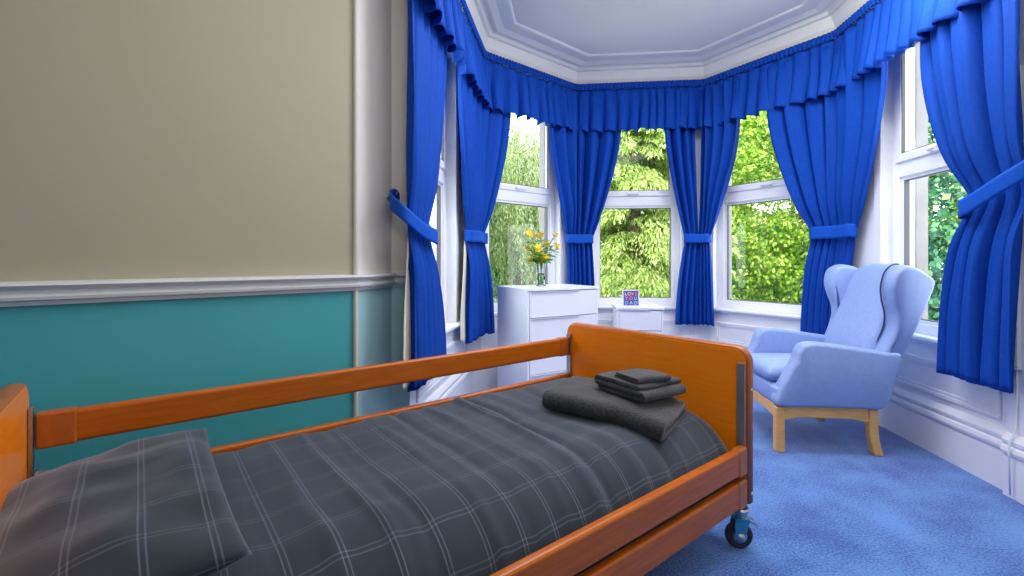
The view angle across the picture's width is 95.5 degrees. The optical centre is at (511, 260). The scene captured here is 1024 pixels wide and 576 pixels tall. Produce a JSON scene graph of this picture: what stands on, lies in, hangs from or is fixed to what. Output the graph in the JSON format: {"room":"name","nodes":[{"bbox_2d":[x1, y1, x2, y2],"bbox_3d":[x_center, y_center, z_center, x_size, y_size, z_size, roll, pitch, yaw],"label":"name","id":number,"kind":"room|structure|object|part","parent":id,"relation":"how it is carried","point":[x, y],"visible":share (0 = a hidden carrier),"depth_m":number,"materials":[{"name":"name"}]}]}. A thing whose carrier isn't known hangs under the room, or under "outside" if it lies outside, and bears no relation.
{"room":"care facility","nodes":[
{"label":"care facility","id":0,"kind":"room"},
{"bbox_2d":[0,0,352,469],"bbox_3d":[-2.337,-0.383,0.601,4.411,2.965,0.140,0,0,-44],"label":"wall","id":1,"kind":"structure","parent":0,"point":[140,139],"depth_m":1.62,"materials":[{"name":"paint"}]},
{"bbox_2d":[0,273,405,306],"bbox_3d":[-2.110,0.096,0.700,0.205,0.072,4.674,0,0,44],"label":"trim","id":2,"kind":"structure","parent":1,"relation":"attached to","point":[18,293],"depth_m":1.60,"materials":[{"name":"white wood"}]},
{"bbox_2d":[353,0,357,417],"bbox_3d":[-0.700,-0.383,2.081,0.022,2.965,0.022,0,0,0],"label":"trim","id":3,"kind":"structure","parent":1,"relation":"attached to","point":[355,2],"depth_m":2.07,"materials":[{"name":"grey paint"}]},
{"bbox_2d":[358,0,390,416],"bbox_3d":[-0.721,-0.383,2.258,0.120,2.965,0.326,0,0,15],"label":"wall pier","id":4,"kind":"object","parent":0,"point":[374,16],"visible":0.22,"depth_m":2.24,"materials":[{"name":"paint"}]},
{"bbox_2d":[391,0,409,409],"bbox_3d":[-0.588,-0.383,2.451,0.092,2.965,0.080,0,0,-16],"label":"wall","id":5,"kind":"structure","parent":0,"point":[400,398],"depth_m":2.41,"materials":[{"name":"paint"}]},
{"bbox_2d":[423,367,1007,489],"bbox_3d":[1.045,0.953,3.414,2.931,0.295,2.300,0,0,6],"label":"baseboard","id":6,"kind":"structure","parent":5,"relation":"attached to","point":[971,443],"depth_m":2.62,"materials":[{"name":"white paint"}]},
{"bbox_2d":[410,52,469,405],"bbox_3d":[-0.535,-0.383,3.186,0.200,2.965,1.508,0,0,7],"label":"wall","id":7,"kind":"structure","parent":0,"point":[453,335],"depth_m":3.35,"materials":[{"name":"white paint"}]},
{"bbox_2d":[416,337,468,402],"bbox_3d":[-0.434,0.670,3.130,0.014,0.200,1.224,0,0,7],"label":"trim","id":8,"kind":"structure","parent":7,"relation":"attached to","point":[419,395],"depth_m":2.81,"materials":[{"name":"white paint"}]},
{"bbox_2d":[435,62,458,322],"bbox_3d":[-0.524,-0.537,2.953,0.142,1.965,0.960,0,0,7],"label":"window","id":9,"kind":"structure","parent":7,"relation":"in","point":[440,198],"depth_m":3.30,"materials":[{"name":"white plastic"}]},
{"bbox_3d":[-0.559,-0.507,2.958,0.070,1.905,0.810,0,0,7],"label":"frame","id":10,"kind":"part","parent":9,"relation":"part of","materials":[{"name":"white plastic"}]},
{"bbox_3d":[-0.525,-1.028,2.953,0.030,0.775,0.720,0,0,7],"label":"sash","id":11,"kind":"part","parent":9,"relation":"part of","materials":[{"name":"white plastic"}]},
{"bbox_3d":[-0.459,-0.537,2.945,0.012,1.965,0.960,0,0,7],"label":"architrave","id":12,"kind":"part","parent":9,"relation":"part of","materials":[{"name":"white paint"}]},
{"bbox_2d":[470,126,566,350],"bbox_3d":[0.081,-0.383,4.332,1.297,2.965,0.200,0,0,-40],"label":"wall","id":13,"kind":"structure","parent":0,"point":[491,339],"depth_m":4.54,"materials":[{"name":"white paint"}]},
{"bbox_2d":[480,327,496,348],"bbox_3d":[0.117,0.670,4.223,1.012,0.200,0.014,0,0,-40],"label":"trim","id":14,"kind":"structure","parent":13,"relation":"attached to","point":[481,337],"depth_m":3.92,"materials":[{"name":"white paint"}]},
{"bbox_2d":[485,115,564,311],"bbox_3d":[0.086,-0.537,4.282,1.030,1.965,0.142,0,0,-40],"label":"window","id":15,"kind":"structure","parent":13,"relation":"in","point":[508,193],"depth_m":4.51,"materials":[{"name":"white plastic"}]},
{"bbox_3d":[0.062,-0.507,4.310,0.880,1.905,0.070,0,0,-40],"label":"frame","id":16,"kind":"part","parent":15,"relation":"part of","materials":[{"name":"white plastic"}]},
{"bbox_3d":[0.128,-0.537,4.233,1.030,1.965,0.012,0,0,-40],"label":"architrave","id":17,"kind":"part","parent":15,"relation":"part of","materials":[{"name":"white paint"}]},
{"bbox_3d":[0.085,-1.028,4.283,0.790,0.775,0.030,0,0,-40],"label":"sash","id":18,"kind":"part","parent":15,"relation":"part of","materials":[{"name":"white plastic"}]},
{"bbox_2d":[539,122,544,280],"bbox_3d":[-0.027,-0.133,4.483,1.327,3.665,0.174,0,0,-40],"label":"wall","id":19,"kind":"structure","parent":0,"point":[541,125],"depth_m":4.69,"materials":[{"name":"paint"}]},
{"bbox_2d":[465,0,868,90],"bbox_3d":[0.769,-1.738,1.572,3.045,0.275,6.039,0,0,7],"label":"trim","id":20,"kind":"structure","parent":19,"relation":"attached to","point":[498,29],"depth_m":3.96,"materials":[{"name":"white paint"}]},
{"bbox_2d":[598,127,706,339],"bbox_3d":[1.278,-0.383,4.646,1.393,2.965,0.200,0,0,6],"label":"wall","id":21,"kind":"structure","parent":0,"point":[668,329],"depth_m":4.50,"materials":[{"name":"white paint"}]},
{"bbox_2d":[592,163,683,305],"bbox_3d":[1.223,-0.537,4.611,1.000,1.965,0.142,0,0,6],"label":"window","id":22,"kind":"structure","parent":21,"relation":"in","point":[623,199],"depth_m":4.60,"materials":[{"name":"white plastic"}]},
{"bbox_3d":[1.223,-1.028,4.612,0.760,0.775,0.030,0,0,6],"label":"sash","id":23,"kind":"part","parent":22,"relation":"part of","materials":[{"name":"white plastic"}]},
{"bbox_3d":[1.216,-0.537,4.546,1.000,1.965,0.012,0,0,6],"label":"architrave","id":24,"kind":"part","parent":22,"relation":"part of","materials":[{"name":"white paint"}]},
{"bbox_2d":[598,319,695,338],"bbox_3d":[1.225,0.670,4.545,1.108,0.200,0.014,0,0,6],"label":"trim","id":25,"kind":"structure","parent":21,"relation":"attached to","point":[599,320],"depth_m":4.51,"materials":[{"name":"white paint"}]},
{"bbox_2d":[445,306,937,345],"bbox_3d":[1.045,0.463,3.414,2.931,0.045,2.301,0,0,6],"label":"trim","id":26,"kind":"structure","parent":21,"relation":"attached to","point":[924,339],"depth_m":3.90,"materials":[{"name":"white paint"}]},
{"bbox_2d":[423,0,988,132],"bbox_3d":[0.996,-1.458,3.341,3.058,0.486,2.558,0,0,0],"label":"valance","id":27,"kind":"object","parent":21,"relation":"attached to","point":[891,27],"visible":0.99,"depth_m":3.78,"materials":[{"name":"blue fabric"}]},
{"bbox_2d":[390,0,446,391],"bbox_3d":[-0.471,-0.485,2.460,0.201,2.230,0.638,0,0,16],"label":"curtain","id":28,"kind":"object","parent":27,"relation":"hanging from","point":[424,331],"visible":0.88,"depth_m":2.28,"materials":[{"name":"blue fabric"}]},
{"bbox_2d":[458,56,510,343],"bbox_3d":[-0.269,-0.492,3.571,0.217,2.215,0.951,0,0,19],"label":"curtain","id":29,"kind":"object","parent":27,"relation":"hanging from","point":[484,135],"visible":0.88,"depth_m":3.60,"materials":[{"name":"blue fabric"}]},
{"bbox_2d":[549,86,620,285],"bbox_3d":[0.666,-0.492,4.458,0.711,2.215,0.243,0,0,-14],"label":"curtain","id":30,"kind":"object","parent":27,"relation":"hanging from","point":[584,163],"visible":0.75,"depth_m":4.45,"materials":[{"name":"blue fabric"}]},
{"bbox_2d":[665,77,739,326],"bbox_3d":[1.767,-0.492,4.315,0.642,2.215,0.272,0,0,35],"label":"curtain","id":31,"kind":"object","parent":27,"relation":"hanging from","point":[719,143],"visible":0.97,"depth_m":4.36,"materials":[{"name":"blue fabric"}]},
{"bbox_3d":[1.611,-0.492,4.395,0.330,2.215,0.144,0,0,0],"label":"panel","id":32,"kind":"part","parent":31,"relation":"part of","materials":[{"name":"blue fabric"}]},
{"bbox_3d":[1.883,-0.493,4.246,0.143,2.215,0.443,0,0,-32],"label":"panel","id":33,"kind":"part","parent":31,"relation":"part of","materials":[{"name":"blue fabric"}]},
{"bbox_2d":[767,21,887,334],"bbox_3d":[2.345,-0.492,3.436,0.258,2.215,0.926,0,0,-15],"label":"curtain","id":34,"kind":"object","parent":27,"relation":"hanging from","point":[824,148],"visible":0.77,"depth_m":3.49,"materials":[{"name":"blue fabric"}]},
{"bbox_2d":[920,0,1023,393],"bbox_3d":[2.268,-0.495,2.290,0.158,2.210,0.630,0,0,3],"label":"curtain","id":35,"kind":"object","parent":27,"relation":"hanging from","point":[970,65],"visible":0.98,"depth_m":2.23,"materials":[{"name":"blue fabric"}]},
{"bbox_2d":[511,0,804,53],"bbox_3d":[-0.712,-1.940,1.755,6.549,0.150,6.535,0,0,7],"label":"ceiling","id":36,"kind":"structure","parent":0,"point":[588,26],"depth_m":3.61,"materials":[{"name":"paint"}]},
{"bbox_2d":[729,174,731,298],"bbox_3d":[2.471,-0.133,4.082,0.174,3.665,1.317,0,0,-32],"label":"wall","id":37,"kind":"structure","parent":0,"point":[730,181],"depth_m":4.54,"materials":[{"name":"paint"}]},
{"bbox_2d":[707,218,800,348],"bbox_3d":[2.307,-0.383,3.995,0.200,2.965,1.287,0,0,-33],"label":"wall","id":38,"kind":"structure","parent":0,"point":[726,333],"depth_m":4.23,"materials":[{"name":"white paint"}]},
{"bbox_2d":[715,321,762,347],"bbox_3d":[2.194,0.670,3.973,0.014,0.200,1.002,0,0,-33],"label":"trim","id":39,"kind":"structure","parent":38,"relation":"attached to","point":[717,324],"depth_m":4.26,"materials":[{"name":"white paint"}]},
{"bbox_2d":[710,178,800,314],"bbox_3d":[2.235,-0.537,4.032,0.142,1.965,1.123,0,0,-33],"label":"window","id":40,"kind":"structure","parent":38,"relation":"in","point":[776,189],"depth_m":4.26,"materials":[{"name":"white plastic"}]},
{"bbox_3d":[2.180,-0.537,3.997,0.012,1.965,1.123,0,0,-33],"label":"architrave","id":41,"kind":"part","parent":40,"relation":"part of","materials":[{"name":"white paint"}]},
{"bbox_3d":[2.234,-1.028,4.035,0.030,0.775,0.890,0,0,-33],"label":"sash","id":42,"kind":"part","parent":40,"relation":"part of","materials":[{"name":"white plastic"}]},
{"bbox_2d":[643,399,1023,575],"bbox_3d":[-0.620,1.160,1.743,6.020,0.120,6.194,0,0,7],"label":"floor","id":43,"kind":"structure","parent":0,"point":[824,505],"depth_m":1.98,"materials":[{"name":"blue carpet"}]},
{"bbox_2d":[0,322,757,575],"bbox_3d":[-0.195,0.710,1.515,2.151,0.781,1.014,0,0,-38],"label":"bed","id":44,"kind":"object","parent":43,"relation":"on","point":[717,377],"visible":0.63,"depth_m":1.62,"materials":[{"name":"brown wood"}]},
{"bbox_3d":[-1.028,0.627,0.871,0.043,0.616,0.984,0,0,-38],"label":"edge trim","id":45,"kind":"part","parent":44,"relation":"part of","materials":[{"name":"brown wood"}]},
{"bbox_3d":[-1.028,0.632,0.871,0.045,0.605,0.962,0,0,-38],"label":"headboard","id":46,"kind":"part","parent":44,"relation":"part of","materials":[{"name":"brown wood"}]},
{"bbox_3d":[-0.499,0.462,1.897,1.974,0.093,0.032,0,0,-38],"label":"rail","id":47,"kind":"part","parent":44,"relation":"part of","materials":[{"name":"brown wood"}]},
{"bbox_3d":[-0.499,0.652,1.897,1.974,0.085,0.032,0,0,-38],"label":"rail","id":48,"kind":"part","parent":44,"relation":"part of","materials":[{"name":"brown wood"}]},
{"bbox_3d":[0.091,0.761,1.154,1.974,0.098,0.032,0,0,-38],"label":"rail","id":49,"kind":"part","parent":44,"relation":"part of","materials":[{"name":"brown wood"}]},
{"bbox_3d":[0.621,0.639,2.180,0.046,0.592,0.962,0,0,-38],"label":"footboard","id":50,"kind":"part","parent":44,"relation":"part of","materials":[{"name":"brown wood"}]},
{"bbox_3d":[0.091,0.883,1.154,1.974,0.099,0.032,0,0,-38],"label":"rail","id":51,"kind":"part","parent":44,"relation":"part of","materials":[{"name":"brown wood"}]},
{"bbox_3d":[0.621,0.633,2.180,0.044,0.603,0.984,0,0,-38],"label":"edge trim","id":52,"kind":"part","parent":44,"relation":"part of","materials":[{"name":"brown wood"}]},
{"bbox_3d":[0.879,0.939,1.786,0.060,0.087,0.060,0,0,5],"label":"stem","id":53,"kind":"part","parent":44,"relation":"part of","materials":[{"name":"silver metal"}]},
{"bbox_3d":[-0.200,0.760,1.547,1.975,0.130,0.830,0,0,-38],"label":"mattress","id":54,"kind":"object","parent":44,"relation":"on","visible":0},
{"bbox_2d":[34,470,49,475],"bbox_3d":[-0.868,0.615,1.042,0.377,0.185,0.760,0,0,-38],"label":"pillow","id":55,"kind":"object","parent":54,"relation":"on","point":[37,472],"visible":0.02,"depth_m":1.20,"materials":[{"name":"fabric"}]},
{"bbox_2d":[0,428,251,575],"bbox_3d":[-0.878,0.557,1.014,0.426,0.167,0.751,0,0,-39],"label":"pillow","id":56,"kind":"object","parent":55,"relation":"on","point":[155,505],"visible":0.98,"depth_m":0.92,"materials":[{"name":"fabric"}]},
{"bbox_2d":[212,378,730,575],"bbox_3d":[-0.099,0.760,1.608,1.769,0.341,0.919,0,0,-38],"label":"duvet","id":57,"kind":"object","parent":54,"relation":"on","point":[478,485],"visible":0.72,"depth_m":1.31,"materials":[{"name":"fabric"}]},
{"bbox_2d":[542,376,685,441],"bbox_3d":[0.412,0.582,1.879,0.499,0.118,0.342,0,0,33],"label":"folded blanket","id":58,"kind":"object","parent":57,"relation":"on","point":[655,419],"visible":0.87,"depth_m":1.77,"materials":[{"name":"grey fabric"}]},
{"bbox_2d":[594,368,686,401],"bbox_3d":[0.516,0.497,1.884,0.257,0.065,0.269,0,0,-33],"label":"towel","id":59,"kind":"object","parent":58,"relation":"on","point":[607,381],"visible":0.7,"depth_m":1.80,"materials":[{"name":"grey fabric"}]},
{"bbox_2d":[615,369,670,383],"bbox_3d":[0.517,0.456,1.844,0.169,0.031,0.144,0,0,-25],"label":"towel","id":60,"kind":"object","parent":59,"relation":"on","point":[640,376],"visible":1,"depth_m":1.81,"materials":[{"name":"grey fabric"}]},
{"bbox_2d":[497,284,598,386],"bbox_3d":[0.286,0.650,3.709,0.668,0.900,0.472,0,0,-30],"label":"dresser","id":61,"kind":"object","parent":43,"relation":"on","point":[525,313],"visible":0.46,"depth_m":3.50,"materials":[{"name":"white laminate"}]},
{"bbox_2d":[535,261,547,285],"bbox_3d":[0.232,0.100,3.700,0.104,0.200,0.104,0,0,0],"label":"glass vase","id":62,"kind":"object","parent":61,"relation":"on","point":[538,274],"visible":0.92,"depth_m":3.68,"materials":[{"name":"glass"}]},
{"bbox_2d":[524,253,542,279],"bbox_3d":[0.191,0.058,3.702,0.180,0.248,0.159,0,0,-17],"label":"flower","id":63,"kind":"object","parent":62,"relation":"in","point":[529,260],"visible":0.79,"depth_m":3.70,"materials":[{"name":"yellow plant"}]},
{"bbox_2d":[524,244,543,283],"bbox_3d":[0.197,0.018,3.736,0.221,0.328,0.159,0,0,34],"label":"flower","id":64,"kind":"object","parent":62,"relation":"in","point":[528,247],"visible":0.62,"depth_m":3.75,"materials":[{"name":"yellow plant"}]},
{"bbox_2d":[523,230,545,268],"bbox_3d":[0.186,-0.032,3.671,0.194,0.429,0.172,0,0,0],"label":"flower","id":65,"kind":"object","parent":62,"relation":"in","point":[529,233],"visible":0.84,"depth_m":3.66,"materials":[{"name":"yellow plant"}]},
{"bbox_2d":[529,233,548,283],"bbox_3d":[0.208,-0.028,3.768,0.158,0.421,0.208,0,0,-8],"label":"flower","id":66,"kind":"object","parent":62,"relation":"in","point":[537,233],"visible":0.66,"depth_m":3.76,"materials":[{"name":"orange plant"}]},
{"bbox_2d":[531,243,547,261],"bbox_3d":[0.215,0.022,3.638,0.142,0.321,0.212,0,0,10],"label":"flower","id":67,"kind":"object","parent":62,"relation":"in","point":[538,249],"visible":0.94,"depth_m":3.58,"materials":[{"name":"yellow plant"}]},
{"bbox_2d":[531,232,551,260],"bbox_3d":[0.232,-0.029,3.735,0.153,0.423,0.185,0,0,24],"label":"flower","id":68,"kind":"object","parent":62,"relation":"in","point":[542,233],"visible":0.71,"depth_m":3.75,"materials":[{"name":"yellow plant"}]},
{"bbox_2d":[533,252,551,283],"bbox_3d":[0.248,0.055,3.680,0.180,0.255,0.171,0,0,0],"label":"flower","id":69,"kind":"object","parent":62,"relation":"in","point":[542,257],"visible":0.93,"depth_m":3.65,"materials":[{"name":"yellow plant"}]},
{"bbox_2d":[538,241,552,283],"bbox_3d":[0.265,0.010,3.708,0.160,0.344,0.150,0,0,38],"label":"flower","id":70,"kind":"object","parent":62,"relation":"in","point":[546,242],"visible":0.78,"depth_m":3.70,"materials":[{"name":"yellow plant"}]},
{"bbox_2d":[536,230,559,264],"bbox_3d":[0.282,-0.030,3.682,0.205,0.426,0.163,0,0,0],"label":"flower","id":71,"kind":"object","parent":62,"relation":"in","point":[556,233],"visible":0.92,"depth_m":3.67,"materials":[{"name":"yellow plant"}]},
{"bbox_2d":[541,243,560,271],"bbox_3d":[0.289,0.015,3.714,0.216,0.334,0.159,0,0,0],"label":"flower","id":72,"kind":"object","parent":62,"relation":"in","point":[555,245],"visible":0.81,"depth_m":3.71,"materials":[{"name":"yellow plant"}]},
{"bbox_3d":[0.290,0.726,3.701,0.618,0.200,0.430,0,0,-30],"label":"drawer","id":73,"kind":"part","parent":61,"relation":"part of","materials":[{"name":"white laminate"}]},
{"bbox_3d":[0.290,0.932,3.701,0.618,0.200,0.430,0,0,-30],"label":"drawer","id":74,"kind":"part","parent":61,"relation":"part of","materials":[{"name":"white laminate"}]},
{"bbox_3d":[0.328,0.837,3.468,0.432,0.011,0.012,0,0,-30],"label":"handle","id":75,"kind":"part","parent":61,"relation":"part of","materials":[{"name":"white laminate"}]},
{"bbox_3d":[0.328,0.231,3.468,0.432,0.011,0.012,0,0,-30],"label":"handle","id":76,"kind":"part","parent":61,"relation":"part of","materials":[{"name":"white laminate"}]},
{"bbox_3d":[0.328,0.424,3.468,0.432,0.011,0.012,0,0,-30],"label":"handle","id":77,"kind":"part","parent":61,"relation":"part of","materials":[{"name":"white laminate"}]},
{"bbox_3d":[0.290,0.320,3.701,0.618,0.188,0.430,0,0,-30],"label":"drawer","id":78,"kind":"part","parent":61,"relation":"part of","materials":[{"name":"white laminate"}]},
{"bbox_3d":[0.290,0.520,3.701,0.618,0.200,0.430,0,0,-30],"label":"drawer","id":79,"kind":"part","parent":61,"relation":"part of","materials":[{"name":"white laminate"}]},
{"bbox_2d":[612,304,663,333],"bbox_3d":[1.148,0.755,4.276,0.416,0.690,0.343,0,0,5],"label":"nightstand","id":80,"kind":"object","parent":43,"relation":"on","point":[646,317],"visible":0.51,"depth_m":4.12,"materials":[{"name":"white laminate"}]},
{"bbox_2d":[622,290,639,306],"bbox_3d":[1.076,0.335,4.213,0.150,0.150,0.037,0,0,4],"label":"greeting card","id":81,"kind":"object","parent":80,"relation":"on","point":[629,297],"visible":1,"depth_m":4.20,"materials":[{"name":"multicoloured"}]},
{"bbox_3d":[1.089,0.443,4.114,0.250,0.011,0.011,0,0,5],"label":"handle","id":82,"kind":"part","parent":80,"relation":"part of","materials":[{"name":"white laminate"}]},
{"bbox_3d":[1.135,0.526,4.125,0.364,0.177,0.018,0,0,5],"label":"drawer","id":83,"kind":"part","parent":80,"relation":"part of","materials":[{"name":"white laminate"}]},
{"bbox_2d":[747,263,934,455],"bbox_3d":[1.970,0.556,2.941,0.862,1.087,0.711,0,0,6],"label":"armchair","id":84,"kind":"object","parent":43,"relation":"on","point":[850,371],"visible":0.93,"depth_m":2.64,"materials":[{"name":"blue fabric"}]},
{"bbox_3d":[1.835,0.781,2.955,0.560,0.113,0.630,0,0,6],"label":"seat","id":85,"kind":"part","parent":84,"relation":"part of","materials":[{"name":"blue fabric"}]},
{"bbox_2d":[750,353,790,380],"bbox_3d":[1.795,0.675,2.960,0.510,0.136,0.464,0,0,6],"label":"seat cushion","id":86,"kind":"object","parent":84,"relation":"on","point":[766,366],"depth_m":2.88,"materials":[{"name":"blue fabric"}]},
{"bbox_3d":[1.546,0.970,2.694,0.048,0.260,0.048,0,0,6],"label":"leg","id":87,"kind":"part","parent":84,"relation":"part of","materials":[{"name":"brown wood"}]},
{"bbox_3d":[1.909,0.652,3.233,0.673,0.376,0.103,0,0,6],"label":"arm","id":88,"kind":"part","parent":84,"relation":"part of","materials":[{"name":"blue fabric"}]},
{"bbox_3d":[1.850,0.652,2.669,0.673,0.376,0.103,0,0,6],"label":"arm","id":89,"kind":"part","parent":84,"relation":"part of","materials":[{"name":"blue fabric"}]},
{"bbox_3d":[2.207,0.357,2.917,0.311,0.685,0.484,0,0,6],"label":"backrest","id":90,"kind":"part","parent":84,"relation":"part of","materials":[{"name":"blue fabric"}]},
{"bbox_3d":[2.057,0.970,2.641,0.074,0.260,0.048,0,0,6],"label":"leg","id":91,"kind":"part","parent":84,"relation":"part of","materials":[{"name":"brown wood"}]},
{"bbox_2d":[915,42,927,318],"bbox_3d":[2.732,-0.133,2.800,0.170,3.665,1.283,0,0,7],"label":"wall","id":92,"kind":"structure","parent":0,"point":[921,116],"depth_m":3.08,"materials":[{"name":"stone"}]},
{"bbox_2d":[853,0,1023,437],"bbox_3d":[2.299,-0.383,0.876,0.232,2.965,5.206,0,0,7],"label":"wall","id":93,"kind":"structure","parent":0,"point":[924,374],"depth_m":2.89,"materials":[{"name":"white paint"}]},
{"bbox_2d":[874,41,950,336],"bbox_3d":[2.491,-0.537,2.692,0.142,1.965,0.986,0,0,7],"label":"window","id":94,"kind":"structure","parent":93,"relation":"in","point":[927,160],"depth_m":3.03,"materials":[{"name":"white plastic"}]},
{"bbox_3d":[2.426,-0.537,2.699,0.012,1.965,0.986,0,0,7],"label":"architrave","id":95,"kind":"part","parent":94,"relation":"part of","materials":[{"name":"white paint"}]},
{"bbox_3d":[2.525,-0.507,2.675,0.070,1.905,0.860,0,0,7],"label":"frame","id":96,"kind":"part","parent":94,"relation":"part of","materials":[{"name":"white plastic"}]},
{"bbox_3d":[2.490,-1.028,2.679,0.030,0.775,0.770,0,0,7],"label":"sash","id":97,"kind":"part","parent":94,"relation":"part of","materials":[{"name":"white plastic"}]},
{"bbox_3d":[2.466,-0.662,2.707,0.036,0.025,0.112,0,0,7],"label":"handle","id":98,"kind":"part","parent":94,"relation":"part of","materials":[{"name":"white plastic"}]},
{"bbox_2d":[895,352,1001,418],"bbox_3d":[2.439,0.670,2.815,0.014,0.200,1.123,0,0,7],"label":"trim","id":99,"kind":"structure","parent":93,"relation":"attached to","point":[996,412],"depth_m":2.55,"materials":[{"name":"white paint"}]},
{"bbox_2d":[1000,432,1023,504],"bbox_3d":[2.118,0.953,0.299,0.034,0.295,3.817,0,0,6],"label":"baseboard","id":100,"kind":"structure","parent":93,"relation":"attached to","point":[1017,443],"depth_m":2.14,"materials":[{"name":"white paint"}]},
{"bbox_2d":[1008,65,1021,494],"bbox_3d":[2.314,0.090,2.145,0.052,1.980,0.032,0,0,0],"label":"trim","id":101,"kind":"structure","parent":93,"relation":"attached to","point":[1017,361],"depth_m":2.14,"materials":[{"name":"white plastic"}]},
{"label":"outside","id":102,"kind":"structure","parent":0,"visible":0},
{"bbox_3d":[3.000,1.850,32.500,54.000,0.300,55.000,0,0,0],"label":"lawn","id":103,"kind":"structure","parent":102,"visible":0},
{"bbox_2d":[489,239,494,288],"bbox_3d":[-1.551,-1.231,9.146,2.837,5.870,2.564,0,0,4],"label":"conifer tree","id":104,"kind":"object","parent":103,"relation":"on","point":[491,269],"visible":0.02,"depth_m":9.31,"materials":[{"name":"green plant"}]},
{"bbox_2d":[491,235,535,300],"bbox_3d":[0.702,0.215,17.023,4.664,2.996,3.108,0,0,0],"label":"hedge","id":105,"kind":"object","parent":103,"relation":"on","point":[496,274],"visible":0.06,"depth_m":16.28,"materials":[{"name":"green plant"}]},
{"bbox_2d":[489,113,538,300],"bbox_3d":[0.122,-1.359,12.994,4.137,6.130,4.139,0,0,7],"label":"willow tree","id":106,"kind":"object","parent":103,"relation":"on","point":[520,218],"visible":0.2,"depth_m":11.51,"materials":[{"name":"green plant"}]},
{"bbox_2d":[533,146,666,264],"bbox_3d":[3.668,-2.318,18.041,6.455,8.040,6.397,0,0,-27],"label":"broadleaf tree","id":107,"kind":"object","parent":103,"relation":"on","point":[533,146],"visible":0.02,"depth_m":16.69,"materials":[{"name":"green plant"}]},
{"bbox_2d":[600,128,743,299],"bbox_3d":[2.318,-1.335,8.934,4.044,6.078,4.226,0,0,44],"label":"conifer tree","id":108,"kind":"object","parent":103,"relation":"on","point":[636,171],"visible":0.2,"depth_m":7.99,"materials":[{"name":"green plant"}]},
{"bbox_2d":[733,135,797,233],"bbox_3d":[10.079,-2.273,16.600,6.201,7.951,6.396,0,0,-13],"label":"broadleaf tree","id":109,"kind":"object","parent":103,"relation":"on","point":[785,211],"visible":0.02,"depth_m":15.02,"materials":[{"name":"green plant"}]},
{"bbox_2d":[732,219,799,299],"bbox_3d":[8.114,0.180,13.373,4.620,3.065,2.449,0,0,0],"label":"hedge","id":110,"kind":"object","parent":103,"relation":"on","point":[792,223],"visible":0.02,"depth_m":13.17,"materials":[{"name":"green plant"}]},
{"bbox_2d":[732,111,957,303],"bbox_3d":[6.672,-1.351,10.736,5.056,6.109,5.001,0,0,27],"label":"broadleaf tree","id":111,"kind":"object","parent":103,"relation":"on","point":[766,276],"visible":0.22,"depth_m":10.03,"materials":[{"name":"green plant"}]},
{"bbox_2d":[928,118,967,320],"bbox_3d":[6.754,-0.765,6.260,3.962,4.942,3.933,0,0,-22],"label":"broadleaf tree","id":112,"kind":"object","parent":103,"relation":"on","point":[938,246],"visible":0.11,"depth_m":5.97,"materials":[{"name":"green plant"}]},
{"bbox_2d":[935,173,963,228],"bbox_3d":[11.714,-1.484,9.043,5.563,6.375,6.005,0,0,7],"label":"broadleaf tree","id":113,"kind":"object","parent":103,"relation":"on","point":[955,202],"visible":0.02,"depth_m":10.54,"materials":[{"name":"green plant"}]}
]}

